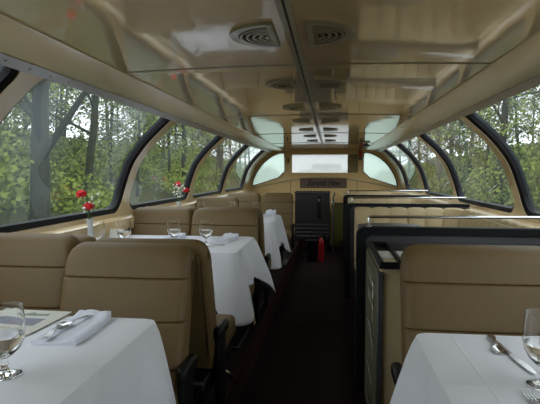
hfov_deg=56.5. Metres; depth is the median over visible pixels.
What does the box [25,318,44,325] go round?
picture
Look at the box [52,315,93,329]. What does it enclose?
fork
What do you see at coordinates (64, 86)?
tree
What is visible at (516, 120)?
tree
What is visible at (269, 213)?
napkin
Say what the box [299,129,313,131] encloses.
ceiling vent
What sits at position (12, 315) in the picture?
water goblet
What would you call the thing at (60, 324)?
bowl
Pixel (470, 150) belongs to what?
tree
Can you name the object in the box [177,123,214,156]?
tree
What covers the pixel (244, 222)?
seat
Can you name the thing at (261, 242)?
seat
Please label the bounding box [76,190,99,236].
bud vase
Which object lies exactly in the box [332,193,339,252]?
post
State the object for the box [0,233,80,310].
seat
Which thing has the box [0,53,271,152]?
trim
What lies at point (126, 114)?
tree
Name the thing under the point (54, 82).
tree
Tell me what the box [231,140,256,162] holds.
tree
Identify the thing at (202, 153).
window
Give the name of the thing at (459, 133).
tree
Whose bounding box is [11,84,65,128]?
tree
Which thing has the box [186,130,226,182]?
tree
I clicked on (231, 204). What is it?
water goblet
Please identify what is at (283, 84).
ceiling vent
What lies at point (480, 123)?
window
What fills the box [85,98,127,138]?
tree
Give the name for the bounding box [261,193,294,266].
seat
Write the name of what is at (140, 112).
tree
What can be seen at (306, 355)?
floor
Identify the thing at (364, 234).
wall
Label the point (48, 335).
spoon
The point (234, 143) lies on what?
tree
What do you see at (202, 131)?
tree
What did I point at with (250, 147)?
tree
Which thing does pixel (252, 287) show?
seat cushion
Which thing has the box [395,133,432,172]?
tree
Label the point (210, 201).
seat
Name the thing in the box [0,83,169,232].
window
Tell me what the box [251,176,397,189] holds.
trim
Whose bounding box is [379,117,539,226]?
wall
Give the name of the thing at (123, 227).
water goblet
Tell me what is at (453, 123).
tree
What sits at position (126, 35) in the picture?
ceiling
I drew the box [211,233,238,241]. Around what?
napkin
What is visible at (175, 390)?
seat cushion
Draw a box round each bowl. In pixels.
[57,321,67,326]
[492,345,505,353]
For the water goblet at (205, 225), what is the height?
0.172 m
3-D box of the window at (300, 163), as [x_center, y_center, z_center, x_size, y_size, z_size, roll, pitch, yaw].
[1.090,-0.768,10.033,1.369,0.426,0.062,0,3,7]
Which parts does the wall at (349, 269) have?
hand rail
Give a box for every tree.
[1,83,87,135]
[6,85,51,126]
[10,82,90,129]
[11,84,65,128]
[18,79,87,219]
[18,81,90,132]
[24,81,98,198]
[27,82,88,128]
[30,82,90,135]
[49,83,64,97]
[49,87,90,136]
[61,91,133,145]
[62,90,141,181]
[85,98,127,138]
[95,97,179,196]
[98,98,133,141]
[113,105,162,143]
[114,107,158,134]
[127,109,211,178]
[127,115,205,189]
[150,114,199,178]
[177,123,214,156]
[181,128,241,187]
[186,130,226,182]
[187,130,225,151]
[198,131,241,156]
[215,139,246,170]
[223,143,257,169]
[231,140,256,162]
[243,147,257,167]
[393,137,420,162]
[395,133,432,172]
[397,131,444,184]
[404,122,476,192]
[405,123,464,176]
[411,126,447,177]
[422,116,486,159]
[426,87,539,196]
[428,110,491,174]
[431,123,480,154]
[433,103,515,195]
[439,95,536,197]
[460,107,500,153]
[479,89,539,138]
[481,96,532,141]
[491,86,539,155]
[508,85,539,142]
[514,89,539,136]
[523,93,539,139]
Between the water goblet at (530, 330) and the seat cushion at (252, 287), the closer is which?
the water goblet at (530, 330)
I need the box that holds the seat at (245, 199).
[227,193,260,206]
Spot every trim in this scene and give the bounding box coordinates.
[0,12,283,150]
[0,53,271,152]
[125,63,491,72]
[220,114,414,117]
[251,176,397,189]
[258,133,387,134]
[274,0,324,148]
[276,142,352,143]
[284,149,364,151]
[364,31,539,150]
[377,75,539,151]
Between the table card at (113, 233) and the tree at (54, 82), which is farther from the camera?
the tree at (54, 82)
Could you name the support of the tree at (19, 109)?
on the bank at (155, 193)
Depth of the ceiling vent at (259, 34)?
1.67 m
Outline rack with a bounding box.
[369,241,399,268]
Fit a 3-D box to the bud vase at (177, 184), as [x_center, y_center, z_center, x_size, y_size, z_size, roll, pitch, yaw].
[-0.940,-0.010,5.182,0.213,0.403,0.122,1,3,15]
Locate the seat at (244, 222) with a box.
[191,208,260,350]
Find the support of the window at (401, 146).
in the wall at (518, 210)
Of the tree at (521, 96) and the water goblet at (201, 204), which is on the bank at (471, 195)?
the tree at (521, 96)
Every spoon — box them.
[42,321,67,338]
[487,335,505,353]
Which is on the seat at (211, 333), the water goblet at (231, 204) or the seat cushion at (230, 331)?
the seat cushion at (230, 331)
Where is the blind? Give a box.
[348,154,357,172]
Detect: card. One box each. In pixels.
[24,310,71,336]
[109,229,118,237]
[378,251,394,258]
[383,259,396,261]
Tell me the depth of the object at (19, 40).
2.19 m
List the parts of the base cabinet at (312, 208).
door, leg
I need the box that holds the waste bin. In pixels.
[306,239,317,261]
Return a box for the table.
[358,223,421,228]
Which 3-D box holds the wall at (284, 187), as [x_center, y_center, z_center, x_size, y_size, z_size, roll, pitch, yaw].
[1.074,-0.146,10.082,3.200,2.010,0.060,0,3,7]
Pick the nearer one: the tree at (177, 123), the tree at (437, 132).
the tree at (437, 132)
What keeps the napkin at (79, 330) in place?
on the tablecloth at (124, 361)
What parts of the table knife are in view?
handle, blade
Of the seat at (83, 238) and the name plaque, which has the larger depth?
the name plaque
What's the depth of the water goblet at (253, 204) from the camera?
5.48 m
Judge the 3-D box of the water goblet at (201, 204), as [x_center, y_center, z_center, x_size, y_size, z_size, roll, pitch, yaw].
[-0.757,0.083,5.564,0.098,0.172,0.098,2,4,27]
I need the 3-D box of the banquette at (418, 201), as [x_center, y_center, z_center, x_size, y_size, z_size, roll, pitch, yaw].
[1.486,0.444,5.941,1.070,0.917,1.680,0,3,7]
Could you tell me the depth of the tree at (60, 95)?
44.09 m
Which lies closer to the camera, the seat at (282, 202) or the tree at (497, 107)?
the seat at (282, 202)
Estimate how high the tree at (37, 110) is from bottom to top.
13.260 m
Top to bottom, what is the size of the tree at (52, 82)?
10.612 m
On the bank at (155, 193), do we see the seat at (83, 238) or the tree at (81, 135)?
the tree at (81, 135)
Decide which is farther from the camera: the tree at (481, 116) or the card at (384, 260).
the tree at (481, 116)
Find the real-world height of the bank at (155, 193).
8.052 m
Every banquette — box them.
[343,191,413,196]
[348,197,448,203]
[354,207,539,270]
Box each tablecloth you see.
[0,316,175,403]
[129,235,275,325]
[263,215,290,268]
[390,333,539,403]
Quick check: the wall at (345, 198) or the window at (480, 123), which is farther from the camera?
the wall at (345, 198)
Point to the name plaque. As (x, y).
(304, 182)
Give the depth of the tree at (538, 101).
41.74 m
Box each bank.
[0,158,242,224]
[411,177,539,209]
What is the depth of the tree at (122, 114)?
35.47 m
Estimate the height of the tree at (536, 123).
9.855 m
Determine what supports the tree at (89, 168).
on the bank at (155, 193)
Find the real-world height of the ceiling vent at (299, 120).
0.013 m
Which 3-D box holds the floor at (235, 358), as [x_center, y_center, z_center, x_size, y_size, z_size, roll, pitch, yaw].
[-0.630,1.149,4.326,1.120,0.300,11.907,0,3,7]
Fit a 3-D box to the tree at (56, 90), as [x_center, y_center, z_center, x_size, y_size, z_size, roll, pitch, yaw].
[-9.944,-6.296,17.027,5.282,12.124,6.395,-2,4,-29]
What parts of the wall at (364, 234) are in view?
hand rail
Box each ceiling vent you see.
[229,21,279,47]
[266,79,296,89]
[283,104,305,110]
[292,119,310,123]
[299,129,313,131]
[305,20,354,46]
[315,78,345,89]
[319,104,341,110]
[321,119,338,122]
[323,128,337,131]
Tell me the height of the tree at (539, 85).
11.725 m
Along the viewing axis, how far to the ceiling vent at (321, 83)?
2.57 m
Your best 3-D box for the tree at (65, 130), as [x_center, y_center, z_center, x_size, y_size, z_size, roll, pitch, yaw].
[-19.925,-10.624,48.654,5.668,13.011,6.863,1,4,19]
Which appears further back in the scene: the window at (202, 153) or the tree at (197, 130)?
the tree at (197, 130)
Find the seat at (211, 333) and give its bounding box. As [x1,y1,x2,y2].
[95,238,234,403]
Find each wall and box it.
[0,71,268,237]
[250,149,399,244]
[343,190,429,263]
[344,197,469,297]
[354,215,539,392]
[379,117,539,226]
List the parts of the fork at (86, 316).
handle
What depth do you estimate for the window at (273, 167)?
10.18 m
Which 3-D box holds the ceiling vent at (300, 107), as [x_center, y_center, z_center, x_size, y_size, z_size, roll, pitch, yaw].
[0.169,-0.670,3.583,0.158,0.013,0.284,0,3,7]
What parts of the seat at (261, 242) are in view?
backrest, panel, armrest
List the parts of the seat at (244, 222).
backrest, armrest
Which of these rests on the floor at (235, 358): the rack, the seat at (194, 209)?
the seat at (194, 209)
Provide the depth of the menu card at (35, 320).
1.69 m
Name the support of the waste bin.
on the floor at (306, 355)
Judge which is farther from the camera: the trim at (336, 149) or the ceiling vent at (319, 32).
the trim at (336, 149)
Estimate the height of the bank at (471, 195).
8.052 m
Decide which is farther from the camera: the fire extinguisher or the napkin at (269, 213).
the fire extinguisher
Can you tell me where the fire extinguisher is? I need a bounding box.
[318,234,326,261]
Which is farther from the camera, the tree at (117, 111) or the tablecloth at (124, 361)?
the tree at (117, 111)
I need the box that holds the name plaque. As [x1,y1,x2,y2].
[300,178,346,187]
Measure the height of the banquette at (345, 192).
0.917 m
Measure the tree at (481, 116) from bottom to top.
11.364 m
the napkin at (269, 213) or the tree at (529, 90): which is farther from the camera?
the tree at (529, 90)
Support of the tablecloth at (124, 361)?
on the dining table
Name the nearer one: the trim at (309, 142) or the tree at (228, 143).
the trim at (309, 142)
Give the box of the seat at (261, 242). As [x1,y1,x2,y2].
[205,207,272,309]
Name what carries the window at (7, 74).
in the wall at (23, 83)
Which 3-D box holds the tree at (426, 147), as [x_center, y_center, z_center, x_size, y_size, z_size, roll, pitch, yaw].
[16.347,-6.646,52.589,4.970,9.187,3.999,-2,4,-29]
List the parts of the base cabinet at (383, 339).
panel, corner trim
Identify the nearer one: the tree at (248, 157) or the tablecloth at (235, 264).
the tablecloth at (235, 264)
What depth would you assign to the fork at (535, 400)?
1.10 m
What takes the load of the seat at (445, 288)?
on the floor
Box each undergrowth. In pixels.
[0,117,246,214]
[404,140,539,210]
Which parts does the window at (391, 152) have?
pane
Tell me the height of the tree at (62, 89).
9.179 m
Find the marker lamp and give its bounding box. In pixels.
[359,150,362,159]
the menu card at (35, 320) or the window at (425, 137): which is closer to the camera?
the menu card at (35, 320)
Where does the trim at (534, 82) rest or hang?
attached to the wall at (518, 210)
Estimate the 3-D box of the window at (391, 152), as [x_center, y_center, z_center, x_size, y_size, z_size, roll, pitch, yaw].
[2.183,-0.572,8.319,0.511,0.784,1.747,0,3,7]
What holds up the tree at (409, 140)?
on the bank at (471, 195)
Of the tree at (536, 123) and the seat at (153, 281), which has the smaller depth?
the seat at (153, 281)
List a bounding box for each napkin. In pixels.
[31,309,110,345]
[152,232,185,238]
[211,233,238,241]
[263,209,275,216]
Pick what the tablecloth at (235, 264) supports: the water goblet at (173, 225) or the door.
the water goblet at (173, 225)
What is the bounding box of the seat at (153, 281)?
[59,242,197,403]
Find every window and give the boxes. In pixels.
[0,64,18,92]
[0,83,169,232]
[129,135,221,208]
[192,144,248,197]
[225,150,264,191]
[251,151,285,186]
[290,153,358,173]
[362,151,398,187]
[383,147,421,192]
[397,143,452,199]
[419,133,513,212]
[465,112,539,215]
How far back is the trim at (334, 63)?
2.17 m
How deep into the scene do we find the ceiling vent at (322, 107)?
3.50 m
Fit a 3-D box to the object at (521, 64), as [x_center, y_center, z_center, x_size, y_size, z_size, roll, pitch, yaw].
[1.281,-0.717,3.988,0.270,0.115,11.907,0,3,7]
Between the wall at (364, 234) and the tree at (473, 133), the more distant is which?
the tree at (473, 133)
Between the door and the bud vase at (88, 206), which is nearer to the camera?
the bud vase at (88, 206)
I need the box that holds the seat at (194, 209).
[146,206,198,211]
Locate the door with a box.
[334,203,342,246]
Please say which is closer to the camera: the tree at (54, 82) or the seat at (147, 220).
the seat at (147, 220)
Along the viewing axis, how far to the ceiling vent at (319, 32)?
1.64 m
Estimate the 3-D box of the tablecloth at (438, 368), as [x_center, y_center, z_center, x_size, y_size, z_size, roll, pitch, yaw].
[0.839,0.716,1.079,1.210,0.566,1.231,0,3,7]
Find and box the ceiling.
[0,0,539,149]
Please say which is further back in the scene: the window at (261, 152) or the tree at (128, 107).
the tree at (128, 107)
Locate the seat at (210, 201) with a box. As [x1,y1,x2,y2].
[196,197,238,206]
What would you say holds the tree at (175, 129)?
on the bank at (155, 193)
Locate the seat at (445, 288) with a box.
[391,244,539,385]
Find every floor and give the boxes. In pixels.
[209,234,297,393]
[239,245,365,403]
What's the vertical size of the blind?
0.372 m
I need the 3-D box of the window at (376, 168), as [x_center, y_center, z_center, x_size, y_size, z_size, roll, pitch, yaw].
[2.177,-0.641,9.910,0.723,0.727,0.062,0,3,7]
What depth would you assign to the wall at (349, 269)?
4.95 m
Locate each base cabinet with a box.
[294,191,330,251]
[365,243,539,403]
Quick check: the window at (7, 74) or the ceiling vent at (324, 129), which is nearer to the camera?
the window at (7, 74)
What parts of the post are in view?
post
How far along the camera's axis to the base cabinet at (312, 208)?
9.20 m
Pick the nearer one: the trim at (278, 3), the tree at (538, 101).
the trim at (278, 3)
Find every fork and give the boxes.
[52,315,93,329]
[520,389,539,403]
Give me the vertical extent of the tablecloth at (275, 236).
0.464 m
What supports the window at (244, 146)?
in the wall at (23, 83)
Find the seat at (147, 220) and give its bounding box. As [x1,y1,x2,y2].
[131,207,193,235]
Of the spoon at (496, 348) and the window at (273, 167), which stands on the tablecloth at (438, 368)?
the spoon at (496, 348)
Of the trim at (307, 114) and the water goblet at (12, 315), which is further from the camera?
the trim at (307, 114)
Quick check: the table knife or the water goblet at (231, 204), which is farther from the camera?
the water goblet at (231, 204)
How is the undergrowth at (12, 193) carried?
on the bank at (155, 193)
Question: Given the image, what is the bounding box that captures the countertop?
[367,243,539,269]
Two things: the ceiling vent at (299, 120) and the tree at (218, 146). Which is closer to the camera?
the ceiling vent at (299, 120)
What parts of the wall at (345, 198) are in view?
panel, hand rail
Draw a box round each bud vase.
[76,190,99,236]
[169,182,189,205]
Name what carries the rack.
on the countertop
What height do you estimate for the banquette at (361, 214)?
0.917 m
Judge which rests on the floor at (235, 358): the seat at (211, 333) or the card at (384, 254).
the seat at (211, 333)
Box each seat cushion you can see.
[173,388,177,403]
[216,314,234,346]
[249,279,254,295]
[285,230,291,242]
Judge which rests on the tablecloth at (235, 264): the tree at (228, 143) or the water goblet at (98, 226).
the water goblet at (98, 226)
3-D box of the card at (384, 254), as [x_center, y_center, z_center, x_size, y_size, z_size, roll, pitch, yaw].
[0.536,0.247,2.331,0.060,0.010,0.200,0,3,7]
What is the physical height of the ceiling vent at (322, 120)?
0.013 m
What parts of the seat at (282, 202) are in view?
backrest, seat frame, armrest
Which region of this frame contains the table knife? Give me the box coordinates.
[491,339,536,374]
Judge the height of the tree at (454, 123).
12.066 m
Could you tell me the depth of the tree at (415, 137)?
59.73 m
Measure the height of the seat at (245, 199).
0.962 m
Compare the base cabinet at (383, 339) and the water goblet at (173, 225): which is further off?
the water goblet at (173, 225)
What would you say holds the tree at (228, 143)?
on the bank at (155, 193)
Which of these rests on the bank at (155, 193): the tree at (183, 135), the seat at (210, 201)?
the tree at (183, 135)
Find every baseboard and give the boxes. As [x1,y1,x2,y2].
[226,240,298,403]
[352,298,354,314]
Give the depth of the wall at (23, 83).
3.79 m
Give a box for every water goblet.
[0,301,25,380]
[93,221,104,239]
[116,220,131,237]
[167,219,180,238]
[197,201,205,207]
[199,219,212,244]
[229,202,237,206]
[251,202,259,208]
[522,308,539,390]
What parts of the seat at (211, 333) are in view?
backrest, panel, seat frame, armrest, recline lever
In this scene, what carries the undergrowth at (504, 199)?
on the bank at (471, 195)
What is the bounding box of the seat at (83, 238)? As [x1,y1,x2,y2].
[74,235,96,242]
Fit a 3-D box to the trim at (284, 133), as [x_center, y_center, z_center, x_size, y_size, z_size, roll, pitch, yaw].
[0.578,-0.803,5.896,1.580,0.019,0.016,0,3,7]
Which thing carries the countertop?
on the base cabinet at (383, 339)
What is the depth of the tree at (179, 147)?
29.17 m
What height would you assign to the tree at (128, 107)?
8.293 m

